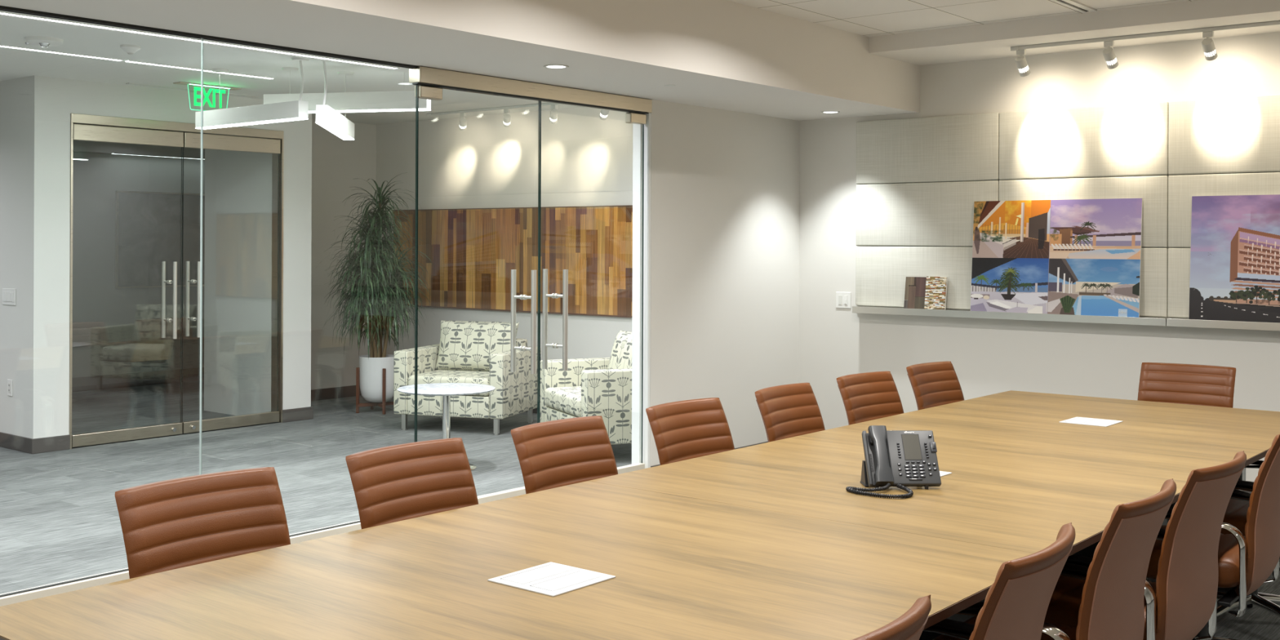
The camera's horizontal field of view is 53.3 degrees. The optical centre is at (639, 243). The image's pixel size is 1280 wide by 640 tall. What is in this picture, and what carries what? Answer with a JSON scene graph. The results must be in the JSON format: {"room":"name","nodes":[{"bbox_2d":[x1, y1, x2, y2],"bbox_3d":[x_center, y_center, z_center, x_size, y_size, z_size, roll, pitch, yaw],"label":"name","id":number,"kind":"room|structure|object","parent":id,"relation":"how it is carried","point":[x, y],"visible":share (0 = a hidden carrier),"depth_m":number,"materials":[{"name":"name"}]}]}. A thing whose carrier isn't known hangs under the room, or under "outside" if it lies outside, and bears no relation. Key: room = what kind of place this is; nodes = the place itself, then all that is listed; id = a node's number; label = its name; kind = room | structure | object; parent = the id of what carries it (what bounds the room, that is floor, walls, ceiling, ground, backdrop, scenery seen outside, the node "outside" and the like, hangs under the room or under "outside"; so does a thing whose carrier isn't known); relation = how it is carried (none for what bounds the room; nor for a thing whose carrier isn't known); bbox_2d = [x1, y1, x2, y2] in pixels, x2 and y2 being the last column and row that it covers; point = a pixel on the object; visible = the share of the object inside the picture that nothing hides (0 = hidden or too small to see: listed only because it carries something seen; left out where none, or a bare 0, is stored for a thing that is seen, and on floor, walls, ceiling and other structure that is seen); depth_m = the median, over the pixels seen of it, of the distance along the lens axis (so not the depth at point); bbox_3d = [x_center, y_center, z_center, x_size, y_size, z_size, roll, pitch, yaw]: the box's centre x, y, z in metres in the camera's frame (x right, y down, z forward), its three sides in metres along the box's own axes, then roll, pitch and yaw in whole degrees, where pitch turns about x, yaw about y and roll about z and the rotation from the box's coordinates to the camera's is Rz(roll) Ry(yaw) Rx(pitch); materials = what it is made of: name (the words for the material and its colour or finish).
{"room":"conference room","nodes":[
{"label":"conference room","id":0,"kind":"room"},
{"bbox_2d":[0,75,71,439],"bbox_3d":[-6.214,0.140,10.741,5.200,2.670,0.260,0,0,39],"label":"wall","id":1,"kind":"structure","parent":0,"point":[35,110],"depth_m":9.12,"materials":[{"name":"white paint"}]},
{"bbox_2d":[2,288,15,305],"bbox_3d":[-4.559,0.384,9.218,0.192,0.118,0.010,0,0,39],"label":"light switch","id":2,"kind":"object","parent":1,"relation":"attached to","point":[8,295],"visible":1,"depth_m":9.21,"materials":[{"name":"white plastic"}]},
{"bbox_2d":[7,378,13,395],"bbox_3d":[-4.557,1.042,9.214,0.075,0.118,0.010,0,0,39],"label":"power outlet","id":3,"kind":"object","parent":1,"relation":"attached to","point":[10,382],"visible":1,"depth_m":9.21,"materials":[{"name":"white plastic"}]},
{"bbox_2d":[0,431,32,453],"bbox_3d":[-6.229,1.422,10.572,5.000,0.105,0.015,0,0,39],"label":"baseboard","id":4,"kind":"structure","parent":1,"relation":"attached to","point":[20,443],"depth_m":9.13,"materials":[{"name":"grey plastic"}]},
{"bbox_2d":[31,434,70,453],"bbox_3d":[-4.202,1.430,9.089,0.015,0.105,0.275,0,0,39],"label":"baseboard","id":5,"kind":"structure","parent":1,"relation":"attached to","point":[48,444],"depth_m":9.08,"materials":[{"name":"grey plastic"}]},
{"bbox_2d":[71,123,183,447],"bbox_3d":[-3.844,0.304,9.576,0.193,2.344,0.876,0,0,39],"label":"door","id":6,"kind":"structure","parent":1,"relation":"in","point":[82,132],"depth_m":9.66,"materials":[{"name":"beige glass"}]},
{"bbox_2d":[69,122,284,448],"bbox_3d":[-3.592,0.306,9.940,0.140,2.358,1.807,0,0,39],"label":"door frame","id":7,"kind":"structure","parent":1,"relation":"attached to","point":[274,156],"depth_m":10.61,"materials":[{"name":"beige metal"}]},
{"bbox_2d":[71,151,204,377],"bbox_3d":[-5.649,0.142,12.782,0.100,2.670,3.618,0,0,39],"label":"wall","id":8,"kind":"structure","parent":0,"point":[116,331],"depth_m":13.04,"materials":[{"name":"grey paint"}]},
{"bbox_2d":[71,367,204,391],"bbox_3d":[-5.613,1.407,12.741,0.015,0.140,3.600,0,0,39],"label":"baseboard","id":9,"kind":"structure","parent":8,"relation":"attached to","point":[158,377],"depth_m":13.19,"materials":[{"name":"grey plastic"}]},
{"bbox_2d":[115,190,204,288],"bbox_3d":[-5.007,-0.040,13.451,0.030,1.000,1.100,0,0,39],"label":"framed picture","id":10,"kind":"object","parent":8,"relation":"attached to","point":[148,224],"visible":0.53,"depth_m":13.35,"materials":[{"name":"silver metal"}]},
{"bbox_2d":[72,140,204,159],"bbox_3d":[-5.527,-1.052,12.688,0.200,0.280,3.595,0,0,39],"label":"ceiling","id":11,"kind":"structure","parent":0,"point":[79,146],"depth_m":13.00,"materials":[{"name":"grey paint"}]},
{"bbox_2d":[111,153,204,159],"bbox_3d":[-4.911,-0.907,13.376,0.048,0.005,1.300,0,0,39],"label":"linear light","id":12,"kind":"object","parent":11,"relation":"in","point":[112,153],"visible":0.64,"depth_m":13.23,"materials":[{"name":"white"}]},
{"bbox_2d":[70,79,283,130],"bbox_3d":[-3.594,-1.062,9.946,0.140,0.245,1.808,0,0,39],"label":"wall","id":13,"kind":"structure","parent":0,"point":[86,97],"depth_m":9.64,"materials":[{"name":"white paint"}]},
{"bbox_2d":[70,113,283,139],"bbox_3d":[-3.575,-0.906,9.930,0.110,0.066,1.807,0,0,39],"label":"header","id":14,"kind":"object","parent":13,"relation":"attached to","point":[77,118],"depth_m":9.78,"materials":[{"name":"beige metal"}]},
{"bbox_2d":[181,132,280,433],"bbox_3d":[-3.285,0.307,10.263,0.193,2.344,0.876,0,0,39],"label":"door","id":15,"kind":"structure","parent":13,"relation":"in","point":[217,142],"depth_m":10.18,"materials":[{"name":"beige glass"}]},
{"bbox_2d":[204,113,311,415],"bbox_3d":[-3.333,0.151,11.081,1.160,2.670,0.289,0,0,39],"label":"wall pier","id":16,"kind":"object","parent":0,"point":[237,250],"visible":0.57,"depth_m":10.87,"materials":[{"name":"white paint"}]},
{"bbox_2d":[282,406,313,422],"bbox_3d":[-2.878,1.436,10.716,0.015,0.105,0.304,0,0,39],"label":"baseboard","id":17,"kind":"object","parent":16,"relation":"attached to","point":[302,413],"visible":1,"depth_m":10.71,"materials":[{"name":"grey plastic"}]},
{"bbox_2d":[0,16,581,124],"bbox_3d":[-5.699,-1.243,8.484,8.840,0.100,10.355,0,0,39],"label":"ceiling","id":18,"kind":"structure","parent":0,"point":[14,63],"depth_m":8.70,"materials":[{"name":"white paint"}]},
{"bbox_2d":[25,35,63,47],"bbox_3d":[-3.445,-1.159,7.373,0.200,0.050,0.200,0,0,39],"label":"fire alarm","id":19,"kind":"object","parent":18,"relation":"attached to","point":[45,42],"visible":1,"depth_m":7.32,"materials":[{"name":"white plastic"}]},
{"bbox_2d":[0,44,124,61],"bbox_3d":[-4.375,-1.186,6.959,0.061,0.004,3.262,0,0,39],"label":"recessed light","id":20,"kind":"object","parent":18,"relation":"in","point":[1,46],"visible":1,"depth_m":7.91,"materials":[{"name":"white"}]},
{"bbox_2d":[120,44,141,54],"bbox_3d":[-3.047,-1.156,7.623,0.116,0.052,0.116,0,0,39],"label":"sensor","id":21,"kind":"object","parent":18,"relation":"attached to","point":[129,49],"visible":1,"depth_m":7.59,"materials":[{"name":"white plastic"}]},
{"bbox_2d":[125,82,200,92],"bbox_3d":[-3.583,-1.183,9.634,0.090,0.005,0.632,0,0,39],"label":"ceiling vent","id":22,"kind":"object","parent":18,"relation":"in","point":[187,89],"depth_m":9.61,"materials":[{"name":"black"}]},
{"bbox_2d":[124,60,274,79],"bbox_3d":[-2.973,-1.180,8.681,0.061,0.004,1.104,0,0,39],"label":"recessed light","id":23,"kind":"object","parent":18,"relation":"in","point":[129,61],"visible":0.88,"depth_m":8.61,"materials":[{"name":"white"}]},
{"bbox_2d":[173,81,240,111],"bbox_3d":[-3.237,-1.086,9.544,0.100,0.194,0.510,0,0,39],"label":"exit sign","id":24,"kind":"object","parent":18,"relation":"hanging from","point":[220,91],"visible":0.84,"depth_m":9.53,"materials":[{"name":"green plastic"}]},
{"bbox_2d":[204,90,258,97],"bbox_3d":[-3.237,-1.181,10.059,0.088,0.005,0.477,0,0,39],"label":"ceiling vent","id":25,"kind":"object","parent":18,"relation":"in","point":[205,91],"depth_m":10.12,"materials":[{"name":"black"}]},
{"bbox_2d":[195,57,309,129],"bbox_3d":[-2.577,-0.985,8.434,1.159,0.393,0.110,0,0,38],"label":"linear pendant","id":26,"kind":"object","parent":18,"relation":"hanging from","point":[295,110],"visible":0.99,"depth_m":8.34,"materials":[{"name":"white"}]},
{"bbox_2d":[315,61,354,140],"bbox_3d":[-2.015,-0.951,8.453,0.110,0.456,0.904,0,0,-2],"label":"linear pendant","id":27,"kind":"object","parent":18,"relation":"hanging from","point":[326,117],"visible":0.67,"depth_m":8.24,"materials":[{"name":"white"}]},
{"bbox_2d":[263,66,431,113],"bbox_3d":[-1.957,-1.027,8.500,1.150,0.302,0.110,0,0,10],"label":"linear pendant","id":28,"kind":"object","parent":18,"relation":"hanging from","point":[402,100],"visible":0.64,"depth_m":8.44,"materials":[{"name":"white"}]},
{"bbox_2d":[426,102,562,116],"bbox_3d":[-0.681,-1.160,10.558,3.195,0.026,0.044,0,0,39],"label":"track","id":29,"kind":"object","parent":18,"relation":"attached to","point":[543,104],"visible":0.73,"depth_m":11.03,"materials":[{"name":"white"}]},
{"bbox_2d":[458,112,466,130],"bbox_3d":[-1.571,-1.078,11.305,0.066,0.152,0.133,0,0,-8],"label":"track spotlight","id":30,"kind":"object","parent":29,"relation":"attached to","point":[463,122],"visible":1,"depth_m":11.27,"materials":[{"name":"white"}]},
{"bbox_2d":[502,109,511,127],"bbox_3d":[-1.143,-1.078,10.959,0.066,0.149,0.134,0,0,-7],"label":"track spotlight","id":31,"kind":"object","parent":29,"relation":"attached to","point":[507,117],"visible":1,"depth_m":10.92,"materials":[{"name":"white"}]},
{"bbox_2d":[549,104,558,124],"bbox_3d":[-0.718,-1.075,10.611,0.066,0.152,0.133,0,0,-8],"label":"track spotlight","id":32,"kind":"object","parent":29,"relation":"attached to","point":[553,113],"visible":1,"depth_m":10.57,"materials":[{"name":"white"}]},
{"bbox_2d":[599,109,608,119],"bbox_3d":[-0.286,-1.072,10.256,0.066,0.154,0.133,0,0,-14],"label":"track spotlight","id":33,"kind":"object","parent":29,"relation":"attached to","point":[603,114],"visible":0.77,"depth_m":10.24,"materials":[{"name":"white"}]},
{"bbox_2d":[311,118,376,389],"bbox_3d":[-3.157,0.152,12.105,0.140,2.670,1.521,0,0,39],"label":"wall","id":34,"kind":"structure","parent":0,"point":[337,163],"depth_m":12.26,"materials":[{"name":"grey paint"}]},
{"bbox_2d":[311,385,361,400],"bbox_3d":[-3.107,1.435,12.050,0.015,0.105,1.506,0,0,39],"label":"baseboard","id":35,"kind":"structure","parent":34,"relation":"attached to","point":[344,391],"depth_m":12.24,"materials":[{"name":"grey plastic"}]},
{"bbox_2d":[0,0,919,120],"bbox_3d":[-1.790,-1.190,5.300,1.244,0.515,10.355,0,0,39],"label":"ceiling","id":36,"kind":"structure","parent":0,"point":[726,55],"depth_m":6.50,"materials":[{"name":"white paint"}]},
{"bbox_2d":[0,11,399,69],"bbox_3d":[-3.347,-0.937,4.224,0.051,0.004,6.520,0,0,39],"label":"track","id":37,"kind":"object","parent":36,"relation":"in","point":[1,12],"visible":1,"depth_m":5.79,"materials":[{"name":"white"}]},
{"bbox_2d":[0,5,417,68],"bbox_3d":[-3.265,-0.932,4.116,0.044,0.012,6.636,0,0,39],"label":"trim","id":38,"kind":"structure","parent":36,"relation":"attached to","point":[3,8],"depth_m":5.67,"materials":[{"name":"black"}]},
{"bbox_2d":[543,64,568,69],"bbox_3d":[-0.438,-0.924,6.656,0.132,0.006,0.132,0,0,39],"label":"recessed light","id":39,"kind":"object","parent":36,"relation":"in","point":[549,66],"visible":1,"depth_m":6.66,"materials":[{"name":"white"}]},
{"bbox_2d":[821,111,839,113],"bbox_3d":[1.328,-0.917,8.889,0.132,0.006,0.132,0,0,39],"label":"recessed light","id":40,"kind":"object","parent":36,"relation":"in","point":[823,112],"visible":1,"depth_m":8.90,"materials":[{"name":"white"}]},
{"bbox_2d":[0,380,1279,639],"bbox_3d":[-2.081,1.522,5.529,18.600,0.060,10.755,0,0,39],"label":"floor","id":41,"kind":"structure","parent":0,"point":[60,520],"depth_m":8.50,"materials":[{"name":"carpet"}]},
{"bbox_2d":[0,520,361,606],"bbox_3d":[-3.275,1.437,4.116,0.068,0.098,6.636,0,0,39],"label":"sill","id":42,"kind":"structure","parent":41,"relation":"on","point":[7,598],"depth_m":5.31,"materials":[{"name":"beige metal"}]},
{"bbox_2d":[199,37,202,475],"bbox_3d":[-2.364,0.235,5.229,0.012,2.340,1.251,0,0,39],"label":"window","id":43,"kind":"structure","parent":42,"relation":"on","point":[201,37],"depth_m":5.71,"materials":[{"name":"clear glass"}]},
{"bbox_2d":[200,38,417,474],"bbox_3d":[-1.572,0.239,6.203,0.012,2.340,1.251,0,0,39],"label":"window","id":44,"kind":"structure","parent":42,"relation":"on","point":[202,38],"depth_m":6.68,"materials":[{"name":"clear glass"}]},
{"bbox_2d":[115,466,290,578],"bbox_3d":[-0.920,1.049,3.090,0.660,0.893,0.627,0,0,35],"label":"chair","id":45,"kind":"object","parent":41,"relation":"on","point":[171,524],"visible":0.44,"depth_m":3.26,"materials":[{"name":"leather"}]},
{"bbox_2d":[355,354,394,414],"bbox_3d":[-2.321,1.243,11.299,0.332,0.495,0.332,0,0,17],"label":"planter","id":46,"kind":"object","parent":41,"relation":"on","point":[374,375],"visible":0.78,"depth_m":11.16,"materials":[{"name":"white ceramic"}]},
{"bbox_2d":[323,172,431,359],"bbox_3d":[-2.309,0.202,11.284,0.976,1.694,1.090,0,0,0],"label":"dracaena plant","id":47,"kind":"object","parent":46,"relation":"in","point":[377,296],"visible":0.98,"depth_m":11.15,"materials":[{"name":"green plant"}]},
{"bbox_2d":[345,437,478,528],"bbox_3d":[-0.480,1.051,3.622,0.660,0.893,0.627,0,0,34],"label":"chair","id":48,"kind":"object","parent":41,"relation":"on","point":[393,483],"visible":0.34,"depth_m":3.79,"materials":[{"name":"brown leather"}]},
{"bbox_2d":[397,382,495,471],"bbox_3d":[-1.285,1.227,8.460,0.644,0.536,0.644,0,0,39],"label":"side table","id":49,"kind":"object","parent":41,"relation":"on","point":[446,390],"visible":0.66,"depth_m":8.44,"materials":[{"name":"stone"}]},
{"bbox_2d":[393,320,541,435],"bbox_3d":[-1.399,1.071,10.407,0.950,0.848,0.812,0,0,17],"label":"armchair","id":50,"kind":"object","parent":41,"relation":"on","point":[467,352],"visible":0.81,"depth_m":10.21,"materials":[{"name":"fabric"}]},
{"bbox_2d":[408,369,489,395],"bbox_3d":[-1.421,1.119,10.338,0.704,0.140,0.667,0,0,17],"label":"seat cushion","id":51,"kind":"object","parent":50,"relation":"on","point":[424,376],"depth_m":10.10,"materials":[{"name":"fabric"}]},
{"bbox_2d":[435,320,519,371],"bbox_3d":[-1.351,0.851,10.556,0.714,0.408,0.217,0,0,17],"label":"cushion","id":52,"kind":"object","parent":50,"relation":"on","point":[464,345],"depth_m":10.49,"materials":[{"name":"fabric"}]},
{"bbox_2d":[511,415,617,493],"bbox_3d":[-0.064,1.052,4.141,0.660,0.893,0.627,0,0,35],"label":"chair","id":53,"kind":"object","parent":41,"relation":"on","point":[553,454],"visible":0.3,"depth_m":4.32,"materials":[{"name":"brown leather"}]},
{"bbox_2d":[539,330,631,444],"bbox_3d":[-0.193,1.075,9.183,0.812,0.848,0.950,0,0,-24],"label":"armchair","id":54,"kind":"object","parent":41,"relation":"on","point":[599,386],"visible":0.4,"depth_m":8.80,"materials":[{"name":"fabric"}]},
{"bbox_2d":[544,386,581,417],"bbox_3d":[-0.259,1.124,9.153,0.667,0.140,0.704,0,0,-24],"label":"seat cushion","id":55,"kind":"object","parent":54,"relation":"on","point":[561,401],"depth_m":9.05,"materials":[{"name":"fabric"}]},
{"bbox_2d":[608,330,631,368],"bbox_3d":[-0.049,0.856,9.248,0.217,0.408,0.714,0,0,-24],"label":"cushion","id":56,"kind":"object","parent":54,"relation":"on","point":[620,357],"depth_m":9.28,"materials":[{"name":"fabric"}]},
{"bbox_2d":[0,390,1279,639],"bbox_3d":[0.864,1.133,4.147,1.520,0.740,5.272,0,0,39],"label":"conference table","id":57,"kind":"object","parent":41,"relation":"on","point":[769,540],"visible":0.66,"depth_m":3.19,"materials":[{"name":"brown wood"}]},
{"bbox_2d":[487,561,615,596],"bbox_3d":[-0.199,0.757,2.883,0.202,0.005,0.208,0,0,39],"label":"paper","id":58,"kind":"object","parent":57,"relation":"on","point":[551,579],"visible":1,"depth_m":2.87,"materials":[{"name":"white"}]},
{"bbox_2d":[845,425,941,498],"bbox_3d":[0.788,0.670,3.981,0.246,0.187,0.337,0,0,43],"label":"desk phone","id":59,"kind":"object","parent":57,"relation":"on","point":[900,459],"visible":1,"depth_m":4.00,"materials":[{"name":"grey plastic"}]},
{"bbox_2d":[869,453,874,471],"bbox_3d":[0.727,0.689,4.007,0.010,0.050,0.036,0,0,-2],"label":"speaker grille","id":60,"kind":"object","parent":59,"relation":"attached to","point":[871,455],"depth_m":4.01,"materials":[{"name":"black plastic"}]},
{"bbox_2d":[939,471,951,476],"bbox_3d":[0.894,0.761,4.220,0.202,0.005,0.208,0,0,39],"label":"paper","id":61,"kind":"object","parent":57,"relation":"on","point":[942,473],"visible":0.12,"depth_m":4.22,"materials":[{"name":"white"}]},
{"bbox_2d":[1058,417,1123,426],"bbox_3d":[1.941,0.765,5.483,0.202,0.005,0.208,0,0,39],"label":"paper","id":62,"kind":"object","parent":57,"relation":"on","point":[1077,420],"visible":1,"depth_m":5.46,"materials":[{"name":"white"}]},
{"bbox_2d":[645,397,734,465],"bbox_3d":[0.378,1.054,4.684,0.660,0.893,0.627,0,0,36],"label":"chair","id":63,"kind":"object","parent":41,"relation":"on","point":[686,429],"visible":0.23,"depth_m":4.87,"materials":[{"name":"brown leather"}]},
{"bbox_2d":[755,382,825,442],"bbox_3d":[0.829,1.056,5.245,0.660,0.893,0.627,0,0,33],"label":"chair","id":64,"kind":"object","parent":41,"relation":"on","point":[792,410],"visible":0.19,"depth_m":5.42,"materials":[{"name":"brown leather"}]},
{"bbox_2d":[836,371,903,425],"bbox_3d":[1.248,1.058,5.761,0.660,0.893,0.627,0,0,39],"label":"chair","id":65,"kind":"object","parent":41,"relation":"on","point":[867,396],"visible":0.27,"depth_m":5.95,"materials":[{"name":"brown leather"}]},
{"bbox_2d":[852,595,931,639],"bbox_3d":[0.146,1.053,2.227,0.660,0.893,0.627,0,0,35],"label":"chair","id":66,"kind":"object","parent":41,"relation":"on","point":[910,625],"visible":1,"depth_m":2.07,"materials":[{"name":"brown leather"}]},
{"bbox_2d":[906,360,964,410],"bbox_3d":[1.677,1.060,6.295,0.660,0.893,0.627,0,0,38],"label":"chair","id":67,"kind":"object","parent":41,"relation":"on","point":[935,384],"visible":0.28,"depth_m":6.49,"materials":[{"name":"brown leather"}]},
{"bbox_2d":[922,522,1075,639],"bbox_3d":[0.590,1.055,2.781,0.660,0.893,0.627,0,0,30],"label":"chair","id":68,"kind":"object","parent":41,"relation":"on","point":[1015,606],"visible":1,"depth_m":2.52,"materials":[{"name":"brown leather"}]},
{"bbox_2d":[933,478,1176,639],"bbox_3d":[1.035,1.057,3.335,0.660,0.893,0.627,0,0,34],"label":"chair","id":69,"kind":"object","parent":41,"relation":"on","point":[1112,607],"visible":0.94,"depth_m":3.07,"materials":[{"name":"brown leather"}]},
{"bbox_2d":[1044,450,1246,639],"bbox_3d":[1.437,1.059,3.813,0.660,0.893,0.627,0,0,37],"label":"chair","id":70,"kind":"object","parent":41,"relation":"on","point":[1182,599],"visible":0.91,"depth_m":3.56,"materials":[{"name":"leather"}]},
{"bbox_2d":[1137,362,1245,524],"bbox_3d":[2.617,1.063,6.280,0.627,0.893,0.660,0,0,33],"label":"chair","id":71,"kind":"object","parent":41,"relation":"on","point":[1160,382],"visible":0.27,"depth_m":6.48,"materials":[{"name":"brown leather"}]},
{"bbox_2d":[1146,434,1279,639],"bbox_3d":[1.971,1.061,4.461,0.660,0.893,0.627,0,0,33],"label":"chair","id":72,"kind":"object","parent":41,"relation":"on","point":[1246,562],"visible":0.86,"depth_m":4.19,"materials":[{"name":"leather"}]},
{"bbox_2d":[1208,460,1279,636],"bbox_3d":[2.418,1.063,5.026,0.660,0.893,0.627,0,0,35],"label":"chair","id":73,"kind":"object","parent":41,"relation":"on","point":[1235,515],"visible":0.19,"depth_m":4.93,"materials":[{"name":"leather"}]},
{"bbox_2d":[649,99,799,467],"bbox_3d":[0.580,0.027,8.897,0.135,2.950,1.779,0,0,39],"label":"wall","id":74,"kind":"structure","parent":0,"point":[725,185],"depth_m":8.79,"materials":[{"name":"white"}]},
{"bbox_2d":[414,84,539,504],"bbox_3d":[-0.881,0.328,7.051,0.193,2.320,0.924,0,0,39],"label":"door","id":75,"kind":"structure","parent":74,"relation":"in","point":[426,92],"depth_m":7.25,"materials":[{"name":"clear glass"}]},
{"bbox_2d":[408,66,652,468],"bbox_3d":[-0.591,0.287,7.447,0.133,2.422,1.945,0,0,39],"label":"door frame","id":76,"kind":"structure","parent":74,"relation":"attached to","point":[637,128],"depth_m":8.15,"materials":[{"name":"white paint"}]},
{"bbox_2d":[538,101,646,474],"bbox_3d":[-0.283,0.331,7.786,0.193,2.320,0.955,0,0,39],"label":"door","id":77,"kind":"structure","parent":74,"relation":"in","point":[630,117],"depth_m":7.55,"materials":[{"name":"clear glass"}]},
{"bbox_2d":[650,441,768,466],"bbox_3d":[0.628,1.465,8.845,0.015,0.075,1.760,0,0,39],"label":"baseboard","id":78,"kind":"structure","parent":74,"relation":"attached to","point":[764,442],"depth_m":8.99,"materials":[{"name":"grey plastic"}]},
{"bbox_2d":[375,31,1279,481],"bbox_3d":[1.319,0.005,9.539,18.400,3.000,0.150,0,0,39],"label":"wall","id":79,"kind":"structure","parent":0,"point":[587,159],"depth_m":9.11,"materials":[{"name":"white"}]},
{"bbox_2d":[392,204,632,317],"bbox_3d":[-0.673,0.144,11.045,4.486,0.930,0.028,0,0,39],"label":"wood wall panel","id":80,"kind":"object","parent":79,"relation":"attached to","point":[473,253],"visible":0.57,"depth_m":11.34,"materials":[{"name":"brown wood"}]},
{"bbox_2d":[835,292,850,308],"bbox_3d":[1.482,0.412,9.298,0.122,0.116,0.013,0,0,39],"label":"light switch","id":81,"kind":"object","parent":79,"relation":"attached to","point":[842,299],"visible":1,"depth_m":9.30,"materials":[{"name":"white plastic"}]},
{"bbox_2d":[855,246,972,309],"bbox_3d":[1.983,0.234,8.881,1.079,0.425,0.030,0,0,39],"label":"fabric panel","id":82,"kind":"object","parent":79,"relation":"attached to","point":[882,273],"visible":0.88,"depth_m":8.97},
{"bbox_2d":[855,180,999,246],"bbox_3d":[1.985,-0.204,8.881,1.079,0.442,0.030,0,0,39],"label":"fabric panel","id":83,"kind":"object","parent":79,"relation":"attached to","point":[932,214],"visible":1,"depth_m":8.89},
{"bbox_2d":[856,112,999,184],"bbox_3d":[1.987,-0.654,8.881,1.079,0.451,0.030,0,0,39],"label":"fabric panel","id":84,"kind":"object","parent":79,"relation":"attached to","point":[954,148],"visible":1,"depth_m":8.85,"materials":[{"name":"fabric"}]},
{"bbox_2d":[852,306,1166,326],"bbox_3d":[2.396,0.476,8.496,2.172,0.047,0.105,0,0,39],"label":"ledge","id":85,"kind":"object","parent":79,"relation":"attached to","point":[860,309],"visible":0.98,"depth_m":8.38,"materials":[{"name":"white paint"}]},
{"bbox_2d":[903,276,926,309],"bbox_3d":[1.917,0.343,8.873,0.155,0.222,0.043,0,0,39],"label":"sample","id":86,"kind":"object","parent":85,"relation":"on","point":[915,286],"visible":1,"depth_m":8.87,"materials":[{"name":"brown wood"}]},
{"bbox_2d":[924,276,947,310],"bbox_3d":[2.038,0.341,8.775,0.152,0.226,0.048,0,0,39],"label":"sample","id":87,"kind":"object","parent":85,"relation":"on","point":[935,293],"visible":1,"depth_m":8.77,"materials":[{"name":"multicoloured tile"}]},
{"bbox_2d":[859,306,1164,318],"bbox_3d":[2.398,0.460,8.498,2.172,0.008,0.097,0,0,39],"label":"shelf","id":88,"kind":"object","parent":85,"relation":"attached to","point":[865,309],"depth_m":8.57,"materials":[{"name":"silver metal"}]},
{"bbox_2d":[970,198,1142,317],"bbox_3d":[2.673,0.086,8.251,1.110,0.741,0.065,0,0,39],"label":"picture","id":89,"kind":"object","parent":85,"relation":"on","point":[1070,256],"visible":1,"depth_m":8.23,"materials":[{"name":"paper"}]},
{"bbox_2d":[999,175,1168,247],"bbox_3d":[2.829,-0.201,8.194,1.089,0.442,0.030,0,0,39],"label":"fabric panel","id":90,"kind":"object","parent":79,"relation":"attached to","point":[1153,189],"visible":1,"depth_m":8.04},
{"bbox_2d":[999,102,1168,179],"bbox_3d":[2.830,-0.651,8.194,1.089,0.451,0.030,0,0,39],"label":"fabric panel","id":91,"kind":"object","parent":79,"relation":"attached to","point":[1131,140],"visible":1,"depth_m":8.16,"materials":[{"name":"fabric"}]},
{"bbox_2d":[1139,248,1168,316],"bbox_3d":[2.827,0.237,8.194,1.089,0.425,0.030,0,0,39],"label":"fabric panel","id":92,"kind":"object","parent":79,"relation":"attached to","point":[1153,295],"visible":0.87,"depth_m":7.89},
{"bbox_2d":[1167,248,1190,317],"bbox_3d":[3.675,0.240,7.504,1.090,0.425,0.030,0,0,39],"label":"fabric panel","id":93,"kind":"object","parent":79,"relation":"attached to","point":[1179,259],"visible":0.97,"depth_m":7.79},
{"bbox_2d":[1166,318,1279,330],"bbox_3d":[4.507,0.485,6.777,3.264,0.047,0.105,0,0,39],"label":"ledge","id":94,"kind":"object","parent":79,"relation":"attached to","point":[1184,322],"visible":1,"depth_m":7.56,"materials":[{"name":"white paint"}]},
{"bbox_2d":[1188,194,1279,322],"bbox_3d":[3.764,0.087,7.367,1.110,0.747,0.062,0,0,39],"label":"picture","id":95,"kind":"object","parent":94,"relation":"on","point":[1235,246],"visible":1,"depth_m":7.55,"materials":[{"name":"paper"}]},
{"bbox_2d":[1168,172,1279,247],"bbox_3d":[3.677,-0.197,7.504,1.090,0.442,0.030,0,0,39],"label":"fabric panel","id":96,"kind":"object","parent":79,"relation":"attached to","point":[1181,188],"visible":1,"depth_m":7.72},
{"bbox_2d":[1168,94,1279,174],"bbox_3d":[3.679,-0.648,7.504,1.090,0.451,0.030,0,0,39],"label":"fabric panel","id":97,"kind":"object","parent":79,"relation":"attached to","point":[1231,135],"visible":1,"depth_m":7.63,"materials":[{"name":"fabric"}]},
{"bbox_2d":[728,0,1198,37],"bbox_3d":[1.833,-1.393,2.352,8.136,0.080,10.355,0,0,39],"label":"ceiling","id":98,"kind":"structure","parent":0,"point":[868,18],"depth_m":7.41,"materials":[{"name":"paint"}]},
{"bbox_2d":[1053,0,1097,13],"bbox_3d":[1.736,-1.348,6.303,0.075,0.010,2.760,0,0,39],"label":"ceiling vent","id":99,"kind":"object","parent":98,"relation":"in","point":[1073,4],"visible":1,"depth_m":7.19,"materials":[{"name":"white"}]},
{"bbox_2d":[868,0,1279,65],"bbox_3d":[4.878,-1.288,6.078,8.116,0.106,0.730,0,0,39],"label":"ceiling","id":100,"kind":"structure","parent":0,"point":[995,40],"depth_m":7.65,"materials":[{"name":"white paint"}]},
{"bbox_2d":[1010,20,1279,51],"bbox_3d":[4.638,-1.223,6.229,5.880,0.026,0.044,0,0,39],"label":"track","id":101,"kind":"object","parent":100,"relation":"attached to","point":[1272,23],"visible":1,"depth_m":7.53,"materials":[{"name":"white"}]},
{"bbox_2d":[1014,48,1030,76],"bbox_3d":[2.420,-1.140,8.059,0.070,0.167,0.122,0,0,39],"label":"track spotlight","id":102,"kind":"object","parent":101,"relation":"attached to","point":[1023,68],"visible":1,"depth_m":8.04,"materials":[{"name":"white"}]},
{"bbox_2d":[1102,40,1118,69],"bbox_3d":[2.848,-1.140,7.714,0.069,0.163,0.127,0,0,39],"label":"track spotlight","id":103,"kind":"object","parent":101,"relation":"attached to","point":[1111,60],"visible":1,"depth_m":7.69,"materials":[{"name":"white"}]},
{"bbox_2d":[1201,31,1217,60],"bbox_3d":[3.287,-1.139,7.357,0.066,0.162,0.129,0,0,39],"label":"track spotlight","id":104,"kind":"object","parent":101,"relation":"attached to","point":[1208,46],"visible":1,"depth_m":7.33,"materials":[{"name":"white"}]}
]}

